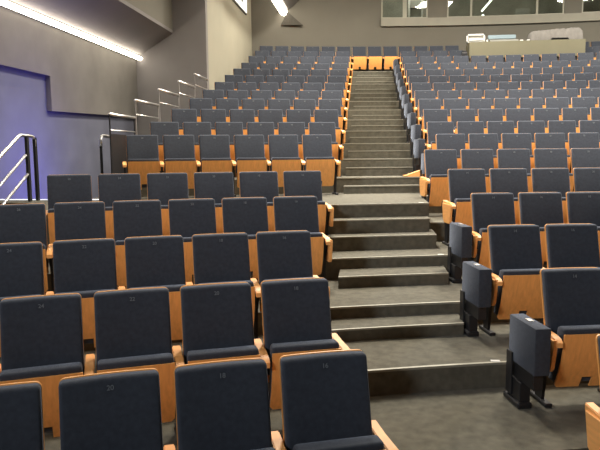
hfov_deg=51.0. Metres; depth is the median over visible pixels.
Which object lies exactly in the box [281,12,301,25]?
ceiling
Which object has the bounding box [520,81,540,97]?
seat
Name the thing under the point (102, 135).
stair handrail
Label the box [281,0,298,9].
ceiling
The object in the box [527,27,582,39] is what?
equipment
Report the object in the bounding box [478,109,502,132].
seat
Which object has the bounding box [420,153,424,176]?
seat
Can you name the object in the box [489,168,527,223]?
seat
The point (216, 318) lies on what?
seat
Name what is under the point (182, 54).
wall
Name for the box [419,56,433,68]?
seat
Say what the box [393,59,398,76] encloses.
seat
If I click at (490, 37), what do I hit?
mixing console
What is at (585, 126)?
seat
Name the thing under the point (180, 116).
seat
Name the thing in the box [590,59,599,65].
seat
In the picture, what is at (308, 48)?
seat
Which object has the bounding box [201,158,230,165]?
seat cushion
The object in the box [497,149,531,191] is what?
seat
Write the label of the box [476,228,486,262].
seat cushion
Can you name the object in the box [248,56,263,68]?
seat
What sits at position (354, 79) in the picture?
floor
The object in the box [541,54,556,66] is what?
seat
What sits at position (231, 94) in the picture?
seat
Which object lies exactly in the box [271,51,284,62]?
seat
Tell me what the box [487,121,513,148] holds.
seat
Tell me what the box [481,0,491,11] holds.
lamp
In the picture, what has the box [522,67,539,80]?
seat
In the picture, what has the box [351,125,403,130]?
step
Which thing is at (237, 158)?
seat cushion
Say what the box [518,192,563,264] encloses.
seat
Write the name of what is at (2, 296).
seat cushion
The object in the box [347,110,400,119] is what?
floor
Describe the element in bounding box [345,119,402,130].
floor
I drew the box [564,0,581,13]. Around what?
wall
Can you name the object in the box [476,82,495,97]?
seat
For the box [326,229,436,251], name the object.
step
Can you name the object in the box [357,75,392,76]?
step
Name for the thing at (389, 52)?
seat
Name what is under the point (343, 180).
floor
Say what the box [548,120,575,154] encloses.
seat
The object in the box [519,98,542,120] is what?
seat
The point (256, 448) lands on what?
seat cushion
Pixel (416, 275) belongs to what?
step
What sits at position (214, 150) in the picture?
seat
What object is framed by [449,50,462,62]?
seat
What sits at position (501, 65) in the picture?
seat
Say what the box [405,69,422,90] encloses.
seat
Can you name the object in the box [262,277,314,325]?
seat cushion
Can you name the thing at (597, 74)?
seat
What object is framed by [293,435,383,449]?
seat cushion
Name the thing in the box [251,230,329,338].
seat
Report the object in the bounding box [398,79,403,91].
cushion
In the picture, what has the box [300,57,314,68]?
seat
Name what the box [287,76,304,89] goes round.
seat
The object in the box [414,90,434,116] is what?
seat
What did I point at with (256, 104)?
seat
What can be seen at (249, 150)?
seat
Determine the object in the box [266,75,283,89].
seat
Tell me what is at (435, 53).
seat
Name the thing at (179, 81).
guard rail
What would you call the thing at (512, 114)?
seat
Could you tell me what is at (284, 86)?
seat
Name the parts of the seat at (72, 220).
armrest, backrest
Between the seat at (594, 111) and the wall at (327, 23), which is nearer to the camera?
the seat at (594, 111)
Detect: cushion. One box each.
[0,294,40,301]
[0,362,82,432]
[56,289,115,343]
[97,353,173,369]
[105,207,112,210]
[115,240,124,245]
[128,159,158,187]
[129,284,184,291]
[165,158,195,172]
[183,237,193,278]
[187,345,258,363]
[199,280,253,286]
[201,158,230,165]
[237,158,265,159]
[248,235,255,274]
[255,447,275,449]
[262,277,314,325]
[269,339,338,401]
[271,157,300,170]
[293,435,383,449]
[305,157,333,181]
[310,232,322,236]
[393,59,397,70]
[394,65,399,76]
[396,72,401,84]
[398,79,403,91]
[399,86,405,99]
[402,94,408,108]
[404,103,411,117]
[407,113,415,128]
[411,124,420,141]
[413,139,424,157]
[427,174,447,202]
[449,222,471,257]
[453,198,472,230]
[462,261,491,307]
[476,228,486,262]
[494,268,542,314]
[509,314,550,375]
[540,227,546,264]
[549,325,599,381]
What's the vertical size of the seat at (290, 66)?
0.964 m
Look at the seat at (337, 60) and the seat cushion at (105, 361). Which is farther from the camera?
the seat at (337, 60)
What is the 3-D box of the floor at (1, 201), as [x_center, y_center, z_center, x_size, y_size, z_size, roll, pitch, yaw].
[-4.409,1.817,9.534,1.298,4.363,0.570,0,7,6]
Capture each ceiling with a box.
[6,0,172,54]
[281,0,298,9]
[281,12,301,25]
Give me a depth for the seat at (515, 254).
5.70 m
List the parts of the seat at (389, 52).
backrest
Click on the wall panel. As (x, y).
(82, 76)
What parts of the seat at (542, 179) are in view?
backrest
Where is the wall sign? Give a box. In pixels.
[232,0,246,14]
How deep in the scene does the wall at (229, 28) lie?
18.47 m
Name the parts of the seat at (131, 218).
backrest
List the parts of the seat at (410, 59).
backrest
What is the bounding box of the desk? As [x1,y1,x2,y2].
[466,39,585,62]
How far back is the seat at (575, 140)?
10.32 m
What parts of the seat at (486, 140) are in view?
backrest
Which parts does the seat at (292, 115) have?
backrest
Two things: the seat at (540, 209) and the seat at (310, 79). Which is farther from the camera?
the seat at (310, 79)
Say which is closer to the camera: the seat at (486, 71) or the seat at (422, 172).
the seat at (422, 172)
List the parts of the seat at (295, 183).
backrest, armrest, panel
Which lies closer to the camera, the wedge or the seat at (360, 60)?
the wedge
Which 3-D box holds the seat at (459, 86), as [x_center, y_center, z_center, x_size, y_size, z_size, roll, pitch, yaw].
[4.191,-3.117,15.821,0.541,0.964,0.430,0,7,1]
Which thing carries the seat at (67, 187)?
on the floor at (438, 256)
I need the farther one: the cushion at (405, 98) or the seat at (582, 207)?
the cushion at (405, 98)
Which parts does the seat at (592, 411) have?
panel, armrest, backrest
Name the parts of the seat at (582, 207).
backrest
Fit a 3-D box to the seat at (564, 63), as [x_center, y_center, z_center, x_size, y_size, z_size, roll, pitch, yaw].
[7.804,-4.433,18.761,0.541,0.964,0.430,0,7,8]
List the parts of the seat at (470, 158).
backrest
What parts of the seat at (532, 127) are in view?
backrest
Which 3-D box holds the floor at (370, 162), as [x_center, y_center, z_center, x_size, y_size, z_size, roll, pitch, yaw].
[4.507,1.181,11.984,14.441,4.916,2.328,0,7,2]
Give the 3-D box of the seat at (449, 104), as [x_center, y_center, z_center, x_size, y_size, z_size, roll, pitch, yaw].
[3.404,-2.255,13.596,0.541,0.964,0.430,-1,7,0]
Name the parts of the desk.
panel, kick panel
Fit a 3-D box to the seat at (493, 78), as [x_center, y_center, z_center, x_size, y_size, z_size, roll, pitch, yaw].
[5.400,-3.557,16.858,0.541,0.964,0.430,0,7,4]
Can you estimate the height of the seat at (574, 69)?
0.964 m
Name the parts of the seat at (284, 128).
backrest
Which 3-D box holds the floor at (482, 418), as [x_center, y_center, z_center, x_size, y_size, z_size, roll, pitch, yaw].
[3.075,3.018,3.662,15.475,3.194,3.171,-1,7,-2]
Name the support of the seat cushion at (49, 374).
on the seat at (42, 341)
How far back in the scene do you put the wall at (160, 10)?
15.10 m
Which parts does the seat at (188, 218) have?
backrest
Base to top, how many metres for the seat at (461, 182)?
0.964 m
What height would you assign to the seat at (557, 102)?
0.964 m
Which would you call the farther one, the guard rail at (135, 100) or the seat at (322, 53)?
the seat at (322, 53)
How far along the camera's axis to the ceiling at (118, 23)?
13.28 m
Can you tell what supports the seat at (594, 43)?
on the floor at (355, 73)
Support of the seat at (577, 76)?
on the floor at (350, 112)
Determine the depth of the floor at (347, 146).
12.77 m
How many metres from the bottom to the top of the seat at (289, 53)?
0.964 m
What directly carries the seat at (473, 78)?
on the floor at (350, 112)
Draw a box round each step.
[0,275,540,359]
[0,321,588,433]
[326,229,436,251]
[328,216,429,233]
[331,313,463,341]
[338,266,448,287]
[343,184,419,193]
[346,167,412,175]
[348,150,410,158]
[350,137,406,142]
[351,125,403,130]
[352,115,400,119]
[354,97,396,100]
[354,106,399,109]
[355,89,395,92]
[356,81,393,83]
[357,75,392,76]
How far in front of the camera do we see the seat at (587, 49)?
20.76 m
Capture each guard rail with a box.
[108,113,135,173]
[134,99,159,134]
[157,88,179,121]
[178,80,194,108]
[194,73,207,97]
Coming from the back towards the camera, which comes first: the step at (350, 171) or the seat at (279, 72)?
the seat at (279, 72)
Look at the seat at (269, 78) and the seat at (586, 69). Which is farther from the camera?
the seat at (586, 69)
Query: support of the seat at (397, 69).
on the floor at (353, 86)
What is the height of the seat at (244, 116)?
0.964 m
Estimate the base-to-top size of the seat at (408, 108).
0.652 m
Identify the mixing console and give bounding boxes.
[488,34,518,40]
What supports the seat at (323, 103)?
on the floor at (347, 146)
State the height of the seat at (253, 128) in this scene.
0.964 m
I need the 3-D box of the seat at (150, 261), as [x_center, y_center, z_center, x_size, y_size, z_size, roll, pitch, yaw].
[-1.189,0.595,5.094,0.541,0.964,0.430,-2,7,-16]
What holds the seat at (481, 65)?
on the floor at (352, 95)
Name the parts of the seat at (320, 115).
backrest, panel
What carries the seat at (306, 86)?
on the floor at (380, 121)
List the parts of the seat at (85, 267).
backrest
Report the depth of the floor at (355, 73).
21.71 m
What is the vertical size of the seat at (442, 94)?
0.964 m
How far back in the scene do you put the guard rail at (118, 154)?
10.02 m
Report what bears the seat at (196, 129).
on the floor at (343, 180)
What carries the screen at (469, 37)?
on the desk
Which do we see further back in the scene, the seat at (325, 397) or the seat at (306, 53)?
the seat at (306, 53)
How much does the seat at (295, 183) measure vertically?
0.964 m
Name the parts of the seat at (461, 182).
panel, armrest, backrest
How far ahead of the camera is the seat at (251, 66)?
18.73 m
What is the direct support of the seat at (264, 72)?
on the floor at (352, 104)
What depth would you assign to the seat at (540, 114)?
12.43 m
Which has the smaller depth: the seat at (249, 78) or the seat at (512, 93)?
the seat at (512, 93)
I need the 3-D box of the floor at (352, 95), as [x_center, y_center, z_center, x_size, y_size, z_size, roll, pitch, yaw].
[5.274,-0.542,18.865,14.405,6.754,2.018,0,7,3]
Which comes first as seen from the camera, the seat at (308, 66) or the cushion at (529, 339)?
the cushion at (529, 339)
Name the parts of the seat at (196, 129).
backrest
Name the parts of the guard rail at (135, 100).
post, rail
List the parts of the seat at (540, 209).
backrest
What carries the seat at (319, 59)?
on the floor at (353, 86)
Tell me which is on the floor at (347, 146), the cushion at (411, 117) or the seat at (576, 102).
the seat at (576, 102)
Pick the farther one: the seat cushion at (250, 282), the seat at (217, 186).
the seat at (217, 186)
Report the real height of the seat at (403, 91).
0.652 m
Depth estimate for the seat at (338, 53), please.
21.29 m
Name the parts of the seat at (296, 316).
armrest, backrest, armrest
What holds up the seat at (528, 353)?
on the floor at (482, 418)
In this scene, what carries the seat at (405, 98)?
on the floor at (380, 121)
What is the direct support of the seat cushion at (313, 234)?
on the seat at (291, 213)
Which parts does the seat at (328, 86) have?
backrest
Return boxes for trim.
[0,199,98,199]
[381,12,599,26]
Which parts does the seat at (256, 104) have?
backrest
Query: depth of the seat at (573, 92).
14.65 m
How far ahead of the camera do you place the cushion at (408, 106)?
14.44 m
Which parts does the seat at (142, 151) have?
backrest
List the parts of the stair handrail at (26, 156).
rail, post, post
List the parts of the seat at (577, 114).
backrest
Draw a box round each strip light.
[0,0,141,60]
[270,0,286,15]
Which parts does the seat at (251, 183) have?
backrest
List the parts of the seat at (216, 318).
armrest, backrest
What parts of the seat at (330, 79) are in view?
backrest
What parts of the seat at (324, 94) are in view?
backrest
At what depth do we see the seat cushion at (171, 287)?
5.01 m
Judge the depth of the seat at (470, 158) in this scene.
9.29 m
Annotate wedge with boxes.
[403,170,419,176]
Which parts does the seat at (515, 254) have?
panel, armrest, backrest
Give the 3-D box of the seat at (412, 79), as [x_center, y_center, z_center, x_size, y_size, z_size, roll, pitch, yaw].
[3.178,-3.546,16.922,0.621,0.964,0.430,-1,7,-1]
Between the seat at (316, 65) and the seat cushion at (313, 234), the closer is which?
the seat cushion at (313, 234)
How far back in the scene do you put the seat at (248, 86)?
15.47 m
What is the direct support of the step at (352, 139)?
on the floor at (347, 146)
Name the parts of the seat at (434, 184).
panel, backrest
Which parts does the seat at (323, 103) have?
backrest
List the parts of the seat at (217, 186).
backrest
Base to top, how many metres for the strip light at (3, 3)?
0.095 m
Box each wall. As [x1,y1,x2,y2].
[0,66,133,198]
[125,0,172,29]
[135,0,208,134]
[207,0,251,89]
[251,0,380,70]
[381,0,599,70]
[383,0,599,16]
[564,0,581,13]
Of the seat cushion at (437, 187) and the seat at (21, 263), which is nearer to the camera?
the seat at (21, 263)
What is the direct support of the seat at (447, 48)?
on the floor at (355, 73)
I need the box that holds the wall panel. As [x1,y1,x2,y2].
[0,6,137,116]
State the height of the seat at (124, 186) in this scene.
0.964 m
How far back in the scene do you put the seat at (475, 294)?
5.53 m
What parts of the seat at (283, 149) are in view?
backrest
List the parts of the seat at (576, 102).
backrest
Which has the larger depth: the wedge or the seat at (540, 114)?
the seat at (540, 114)
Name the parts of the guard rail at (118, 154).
post, infill panel, rail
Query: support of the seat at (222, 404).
on the floor
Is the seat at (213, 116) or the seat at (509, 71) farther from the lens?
the seat at (509, 71)
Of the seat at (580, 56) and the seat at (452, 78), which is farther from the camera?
the seat at (580, 56)
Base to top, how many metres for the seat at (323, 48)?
0.964 m
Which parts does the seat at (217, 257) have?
backrest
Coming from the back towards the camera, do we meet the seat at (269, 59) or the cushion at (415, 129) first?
the seat at (269, 59)
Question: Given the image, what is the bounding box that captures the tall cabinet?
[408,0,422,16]
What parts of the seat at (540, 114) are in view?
backrest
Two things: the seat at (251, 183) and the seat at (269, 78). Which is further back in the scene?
the seat at (269, 78)
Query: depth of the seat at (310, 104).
13.43 m
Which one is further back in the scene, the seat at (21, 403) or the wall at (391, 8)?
the wall at (391, 8)
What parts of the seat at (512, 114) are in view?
backrest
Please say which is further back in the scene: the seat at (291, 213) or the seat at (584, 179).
the seat at (584, 179)
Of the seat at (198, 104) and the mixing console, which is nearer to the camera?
the seat at (198, 104)
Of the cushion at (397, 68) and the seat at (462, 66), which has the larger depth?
the cushion at (397, 68)
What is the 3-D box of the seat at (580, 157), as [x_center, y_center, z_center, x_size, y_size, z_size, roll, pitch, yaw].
[4.300,-0.644,9.238,0.541,0.964,0.430,0,7,2]
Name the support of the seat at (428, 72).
on the floor at (352, 104)
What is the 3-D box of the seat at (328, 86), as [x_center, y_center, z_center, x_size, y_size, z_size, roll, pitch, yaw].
[0.881,-3.075,15.707,0.621,0.964,0.430,-1,7,-5]
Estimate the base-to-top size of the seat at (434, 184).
0.964 m
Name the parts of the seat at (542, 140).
backrest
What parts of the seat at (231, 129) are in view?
backrest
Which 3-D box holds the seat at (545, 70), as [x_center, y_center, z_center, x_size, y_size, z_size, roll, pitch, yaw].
[7.144,-3.985,17.745,0.541,0.964,0.430,0,7,7]
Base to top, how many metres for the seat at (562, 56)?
0.964 m
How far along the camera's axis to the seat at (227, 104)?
13.14 m
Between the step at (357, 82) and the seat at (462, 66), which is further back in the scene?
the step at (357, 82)
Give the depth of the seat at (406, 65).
19.13 m
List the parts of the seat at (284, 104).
backrest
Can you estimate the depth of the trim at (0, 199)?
9.49 m
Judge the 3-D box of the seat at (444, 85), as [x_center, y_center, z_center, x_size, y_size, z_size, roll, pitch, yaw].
[3.645,-3.113,15.830,0.541,0.964,0.430,0,7,0]
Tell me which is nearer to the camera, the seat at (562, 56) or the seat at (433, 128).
the seat at (433, 128)
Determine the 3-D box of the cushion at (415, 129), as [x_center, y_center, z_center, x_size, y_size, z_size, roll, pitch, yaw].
[2.269,-1.789,12.313,0.115,0.335,0.420,-1,7,-2]
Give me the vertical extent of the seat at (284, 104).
0.964 m
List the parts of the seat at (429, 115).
backrest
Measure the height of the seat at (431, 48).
0.964 m
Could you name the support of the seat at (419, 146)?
on the floor at (343, 180)
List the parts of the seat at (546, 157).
backrest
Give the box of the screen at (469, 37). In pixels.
[466,34,484,42]
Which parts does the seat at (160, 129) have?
backrest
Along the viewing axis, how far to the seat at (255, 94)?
14.43 m
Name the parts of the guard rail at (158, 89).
post, rail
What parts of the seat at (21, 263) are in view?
backrest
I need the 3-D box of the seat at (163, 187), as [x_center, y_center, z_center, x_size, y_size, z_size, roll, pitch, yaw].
[-1.562,-0.121,7.363,0.541,0.964,0.430,-2,7,-15]
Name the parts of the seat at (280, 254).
armrest, backrest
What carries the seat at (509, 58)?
on the floor at (353, 86)
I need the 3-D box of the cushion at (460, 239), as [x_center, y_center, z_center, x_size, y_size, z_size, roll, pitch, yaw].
[1.740,0.160,6.826,0.115,0.335,0.420,-1,7,-4]
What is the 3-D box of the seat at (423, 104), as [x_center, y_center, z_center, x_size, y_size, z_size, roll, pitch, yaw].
[2.818,-2.249,13.587,0.621,0.964,0.430,-1,7,-2]
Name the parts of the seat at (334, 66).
backrest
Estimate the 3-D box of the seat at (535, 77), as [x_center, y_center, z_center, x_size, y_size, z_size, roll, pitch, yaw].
[6.487,-3.556,16.763,0.541,0.964,0.430,0,7,6]
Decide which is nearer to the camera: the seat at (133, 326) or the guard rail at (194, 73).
the seat at (133, 326)
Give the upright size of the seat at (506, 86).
0.964 m
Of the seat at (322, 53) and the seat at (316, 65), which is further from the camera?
the seat at (322, 53)
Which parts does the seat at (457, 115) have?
backrest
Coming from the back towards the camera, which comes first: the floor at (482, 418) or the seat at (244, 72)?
the seat at (244, 72)
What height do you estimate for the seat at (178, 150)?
0.964 m
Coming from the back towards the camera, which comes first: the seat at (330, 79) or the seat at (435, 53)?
the seat at (435, 53)
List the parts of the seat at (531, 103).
backrest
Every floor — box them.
[0,200,46,203]
[27,193,442,244]
[44,383,599,449]
[45,242,546,294]
[141,176,419,196]
[160,158,420,176]
[342,143,425,158]
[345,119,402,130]
[345,130,405,142]
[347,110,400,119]
[348,101,398,109]
[349,93,396,100]
[350,84,396,92]
[352,77,404,83]
[353,71,402,76]
[429,213,449,241]
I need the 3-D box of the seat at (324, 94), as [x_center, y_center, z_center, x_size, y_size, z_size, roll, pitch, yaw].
[0.764,-2.643,14.592,0.621,0.964,0.430,-1,7,-6]
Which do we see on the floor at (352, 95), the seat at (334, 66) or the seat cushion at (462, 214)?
the seat at (334, 66)
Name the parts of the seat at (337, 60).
backrest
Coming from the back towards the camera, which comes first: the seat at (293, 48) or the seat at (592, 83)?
the seat at (293, 48)
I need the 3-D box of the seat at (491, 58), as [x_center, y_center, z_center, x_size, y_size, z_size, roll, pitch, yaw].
[6.302,-4.953,20.081,0.541,0.964,0.430,0,7,5]
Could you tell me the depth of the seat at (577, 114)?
12.39 m
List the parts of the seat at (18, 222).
backrest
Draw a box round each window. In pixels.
[381,0,427,17]
[447,0,564,16]
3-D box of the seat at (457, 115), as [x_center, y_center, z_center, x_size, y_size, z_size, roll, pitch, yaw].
[3.276,-1.814,12.416,0.541,0.964,0.430,-1,7,-1]
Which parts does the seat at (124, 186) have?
backrest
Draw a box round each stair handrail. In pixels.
[0,133,39,203]
[99,134,109,173]
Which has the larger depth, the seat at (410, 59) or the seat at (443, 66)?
the seat at (410, 59)
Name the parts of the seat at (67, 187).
backrest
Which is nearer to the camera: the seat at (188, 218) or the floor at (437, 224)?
the seat at (188, 218)
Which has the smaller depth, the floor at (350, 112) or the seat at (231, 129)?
the seat at (231, 129)
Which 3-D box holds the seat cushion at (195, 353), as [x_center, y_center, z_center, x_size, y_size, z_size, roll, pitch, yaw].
[-0.503,1.003,4.088,0.452,0.433,0.217,-2,7,-15]
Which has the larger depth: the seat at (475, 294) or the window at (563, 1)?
the window at (563, 1)
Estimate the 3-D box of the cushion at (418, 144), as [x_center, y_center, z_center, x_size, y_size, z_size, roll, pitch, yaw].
[2.116,-1.355,11.178,0.115,0.335,0.420,-1,7,-2]
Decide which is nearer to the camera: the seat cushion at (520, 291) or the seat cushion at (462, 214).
the seat cushion at (520, 291)
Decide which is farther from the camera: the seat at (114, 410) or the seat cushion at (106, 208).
the seat cushion at (106, 208)
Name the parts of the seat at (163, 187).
backrest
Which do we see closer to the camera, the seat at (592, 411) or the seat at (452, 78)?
the seat at (592, 411)
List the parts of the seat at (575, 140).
backrest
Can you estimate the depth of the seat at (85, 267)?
4.97 m
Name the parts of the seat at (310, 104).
backrest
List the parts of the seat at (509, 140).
backrest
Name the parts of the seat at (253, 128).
backrest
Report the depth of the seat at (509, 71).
17.93 m
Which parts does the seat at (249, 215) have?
backrest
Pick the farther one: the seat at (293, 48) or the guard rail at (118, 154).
the seat at (293, 48)
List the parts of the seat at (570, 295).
panel, armrest, backrest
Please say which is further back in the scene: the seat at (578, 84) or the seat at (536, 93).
the seat at (578, 84)
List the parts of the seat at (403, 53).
backrest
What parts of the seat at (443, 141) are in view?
backrest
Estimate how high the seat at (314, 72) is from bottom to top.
0.964 m
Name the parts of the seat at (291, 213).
backrest, armrest, panel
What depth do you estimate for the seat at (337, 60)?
20.19 m
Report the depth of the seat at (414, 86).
15.88 m
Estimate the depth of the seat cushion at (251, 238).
6.37 m
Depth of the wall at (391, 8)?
24.98 m
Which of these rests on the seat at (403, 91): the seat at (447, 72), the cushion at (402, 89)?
the cushion at (402, 89)
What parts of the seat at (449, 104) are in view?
backrest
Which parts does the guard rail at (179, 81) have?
rail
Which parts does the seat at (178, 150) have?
backrest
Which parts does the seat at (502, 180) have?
backrest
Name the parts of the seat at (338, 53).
backrest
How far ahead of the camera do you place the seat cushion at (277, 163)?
9.80 m
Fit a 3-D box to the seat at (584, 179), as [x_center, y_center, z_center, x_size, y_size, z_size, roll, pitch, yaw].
[3.819,-0.245,8.041,0.541,0.964,0.430,0,7,1]
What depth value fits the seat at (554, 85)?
15.74 m
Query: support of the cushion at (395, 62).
on the seat at (395, 62)
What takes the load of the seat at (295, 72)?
on the floor at (352, 104)
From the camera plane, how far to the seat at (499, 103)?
13.63 m
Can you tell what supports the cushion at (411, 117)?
on the seat at (411, 117)
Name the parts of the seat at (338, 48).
backrest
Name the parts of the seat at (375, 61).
backrest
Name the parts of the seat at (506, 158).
backrest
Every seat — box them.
[0,203,48,291]
[0,242,44,356]
[0,293,84,436]
[0,381,44,449]
[46,174,91,262]
[46,201,105,293]
[46,238,116,347]
[58,368,162,449]
[84,287,174,422]
[98,173,140,238]
[113,200,162,285]
[118,235,185,339]
[122,135,159,189]
[147,173,188,235]
[150,122,178,170]
[160,135,195,188]
[163,358,275,449]
[168,198,216,281]
[171,109,196,134]
[172,282,259,437]
[183,122,210,170]
[186,232,254,327]
[189,98,212,121]
[193,172,233,232]
[196,135,231,171]
[201,109,225,134]
[202,90,223,108]
[214,82,233,98]
[215,122,242,160]
[216,98,238,121]
[222,197,268,277]
[225,75,242,89]
[227,90,247,108]
[229,109,254,134]
[232,135,266,196]
[233,68,249,81]
[237,82,255,98]
[239,171,278,230]
[241,63,256,74]
[242,99,264,121]
[245,75,263,89]
[247,122,273,169]
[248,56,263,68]
[251,90,271,108]
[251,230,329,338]
[253,69,269,81]
[254,277,349,409]
[255,51,268,62]
[258,109,282,134]
[259,46,272,55]
[259,63,274,74]
[259,82,277,98]
[266,56,280,68]
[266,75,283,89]
[267,135,300,186]
[268,99,289,121]
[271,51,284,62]
[271,349,398,449]
[272,69,288,82]
[273,196,332,277]
[274,90,294,108]
[275,46,288,55]
[278,63,293,75]
[278,122,304,159]
[281,83,299,98]
[283,56,297,68]
[283,171,333,234]
[286,109,310,134]
[287,51,300,62]
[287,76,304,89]
[290,46,303,56]
[291,69,307,82]
[293,99,315,121]
[296,63,311,75]
[298,90,318,108]
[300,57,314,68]
[301,134,340,194]
[303,51,317,62]
[303,83,321,98]
[306,46,319,56]
[307,76,324,90]
[308,122,343,176]
[311,69,326,82]
[314,63,329,75]
[314,109,345,158]
[317,57,331,68]
[318,99,346,129]
[319,51,333,63]
[321,46,335,56]
[321,91,347,130]
[324,83,348,108]
[327,76,349,99]
[330,69,350,91]
[332,63,351,84]
[334,57,352,76]
[336,51,353,68]
[337,47,352,62]
[352,46,368,70]
[368,46,383,70]
[383,46,399,68]
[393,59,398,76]
[394,65,400,83]
[395,72,402,92]
[397,79,404,100]
[398,46,411,62]
[399,51,417,74]
[399,86,407,109]
[401,56,420,75]
[401,94,409,118]
[403,63,419,82]
[403,103,413,129]
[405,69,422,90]
[406,113,417,142]
[407,76,426,98]
[410,83,430,107]
[410,124,422,157]
[412,139,426,171]
[414,46,427,55]
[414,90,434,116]
[416,99,440,129]
[417,51,430,62]
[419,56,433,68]
[419,149,457,205]
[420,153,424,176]
[421,109,454,143]
[422,63,437,75]
[425,69,441,82]
[425,121,453,148]
[429,46,442,55]
[429,75,446,89]
[433,51,446,62]
[433,82,451,98]
[436,56,450,68]
[436,134,465,168]
[438,90,458,108]
[440,63,455,74]
[442,169,485,245]
[443,99,465,121]
[444,69,461,81]
[445,45,458,55]
[447,222,472,282]
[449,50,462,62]
[449,75,466,89]
[450,109,474,133]
[453,56,468,68]
[455,82,473,98]
[457,121,483,148]
[458,62,474,74]
[460,149,493,192]
[460,261,491,336]
[461,90,481,108]
[464,68,480,81]
[468,98,490,120]
[468,133,498,167]
[468,193,515,267]
[469,75,487,89]
[471,55,485,68]
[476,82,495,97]
[477,62,492,74]
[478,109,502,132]
[479,224,543,335]
[483,68,499,81]
[484,90,504,108]
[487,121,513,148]
[488,55,503,67]
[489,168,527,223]
[490,74,508,89]
[494,98,516,120]
[495,62,510,74]
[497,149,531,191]
[498,82,517,97]
[501,133,533,168]
[503,68,519,81]
[503,314,550,408]
[505,55,520,67]
[505,108,530,132]
[508,89,528,107]
[511,74,529,88]
[513,61,529,73]
[517,121,544,154]
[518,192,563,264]
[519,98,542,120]
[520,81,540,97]
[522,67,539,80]
[523,54,538,67]
[530,267,599,407]
[531,168,569,223]
[532,61,548,73]
[532,74,550,88]
[532,89,552,107]
[533,108,558,132]
[533,148,573,191]
[534,133,570,172]
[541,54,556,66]
[542,67,559,80]
[543,81,562,97]
[544,223,599,267]
[545,97,568,120]
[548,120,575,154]
[551,60,567,72]
[553,73,571,88]
[556,88,577,107]
[559,53,574,66]
[562,66,580,79]
[562,108,587,132]
[566,80,585,96]
[566,191,599,253]
[568,132,599,172]
[570,60,587,72]
[570,148,599,173]
[571,97,594,119]
[573,168,599,191]
[574,73,593,87]
[577,52,593,65]
[579,120,599,146]
[580,88,599,106]
[583,66,599,79]
[585,46,599,59]
[585,334,599,449]
[589,80,599,87]
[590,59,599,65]
[590,107,599,119]
[591,41,599,46]
[596,72,599,79]
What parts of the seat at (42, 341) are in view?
backrest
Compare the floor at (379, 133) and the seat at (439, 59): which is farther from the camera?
the seat at (439, 59)
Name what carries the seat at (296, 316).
on the floor at (482, 418)
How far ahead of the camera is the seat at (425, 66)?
19.12 m
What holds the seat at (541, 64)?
on the floor at (352, 95)
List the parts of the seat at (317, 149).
backrest, panel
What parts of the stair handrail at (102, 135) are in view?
post, rail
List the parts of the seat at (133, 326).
armrest, backrest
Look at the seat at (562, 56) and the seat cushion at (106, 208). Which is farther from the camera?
the seat at (562, 56)
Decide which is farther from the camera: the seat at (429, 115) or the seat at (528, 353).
the seat at (429, 115)
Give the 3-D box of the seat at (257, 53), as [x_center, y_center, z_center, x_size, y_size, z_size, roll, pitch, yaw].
[-1.288,-5.333,20.946,0.541,0.964,0.430,-1,7,-8]
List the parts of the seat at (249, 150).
backrest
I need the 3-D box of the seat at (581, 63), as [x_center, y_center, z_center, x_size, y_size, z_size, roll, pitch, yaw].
[8.344,-4.428,18.678,0.541,0.964,0.430,1,7,9]
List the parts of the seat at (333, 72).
backrest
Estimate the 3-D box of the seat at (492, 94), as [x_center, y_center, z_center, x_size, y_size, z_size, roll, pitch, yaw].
[4.617,-2.689,14.709,0.541,0.964,0.430,0,7,2]
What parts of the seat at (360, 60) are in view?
backrest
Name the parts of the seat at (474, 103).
backrest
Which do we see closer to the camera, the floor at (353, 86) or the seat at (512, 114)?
the seat at (512, 114)
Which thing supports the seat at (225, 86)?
on the floor at (380, 121)
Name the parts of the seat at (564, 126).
backrest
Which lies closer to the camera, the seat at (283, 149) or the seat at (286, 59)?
the seat at (283, 149)
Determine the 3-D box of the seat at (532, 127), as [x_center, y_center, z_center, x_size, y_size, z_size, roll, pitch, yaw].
[4.211,-1.389,11.281,0.541,0.964,0.430,0,7,2]
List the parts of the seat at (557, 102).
backrest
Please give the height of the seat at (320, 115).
0.964 m
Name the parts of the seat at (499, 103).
backrest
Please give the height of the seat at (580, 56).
0.964 m
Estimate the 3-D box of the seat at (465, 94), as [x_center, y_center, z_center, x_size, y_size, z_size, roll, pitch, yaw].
[4.072,-2.687,14.727,0.541,0.964,0.430,0,7,1]
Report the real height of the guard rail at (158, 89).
1.214 m
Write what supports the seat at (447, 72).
on the floor at (352, 104)
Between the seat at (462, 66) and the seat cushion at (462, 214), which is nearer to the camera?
the seat cushion at (462, 214)
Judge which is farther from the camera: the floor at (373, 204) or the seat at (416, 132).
the seat at (416, 132)
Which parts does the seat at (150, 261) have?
backrest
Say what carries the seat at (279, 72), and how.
on the floor at (352, 104)
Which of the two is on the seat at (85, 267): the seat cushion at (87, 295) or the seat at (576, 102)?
the seat cushion at (87, 295)
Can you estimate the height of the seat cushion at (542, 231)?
0.433 m
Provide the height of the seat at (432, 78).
0.964 m
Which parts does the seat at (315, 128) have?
backrest, panel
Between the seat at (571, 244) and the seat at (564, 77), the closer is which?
the seat at (571, 244)
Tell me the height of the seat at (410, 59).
0.964 m
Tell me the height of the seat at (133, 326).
0.964 m
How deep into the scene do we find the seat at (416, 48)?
22.31 m

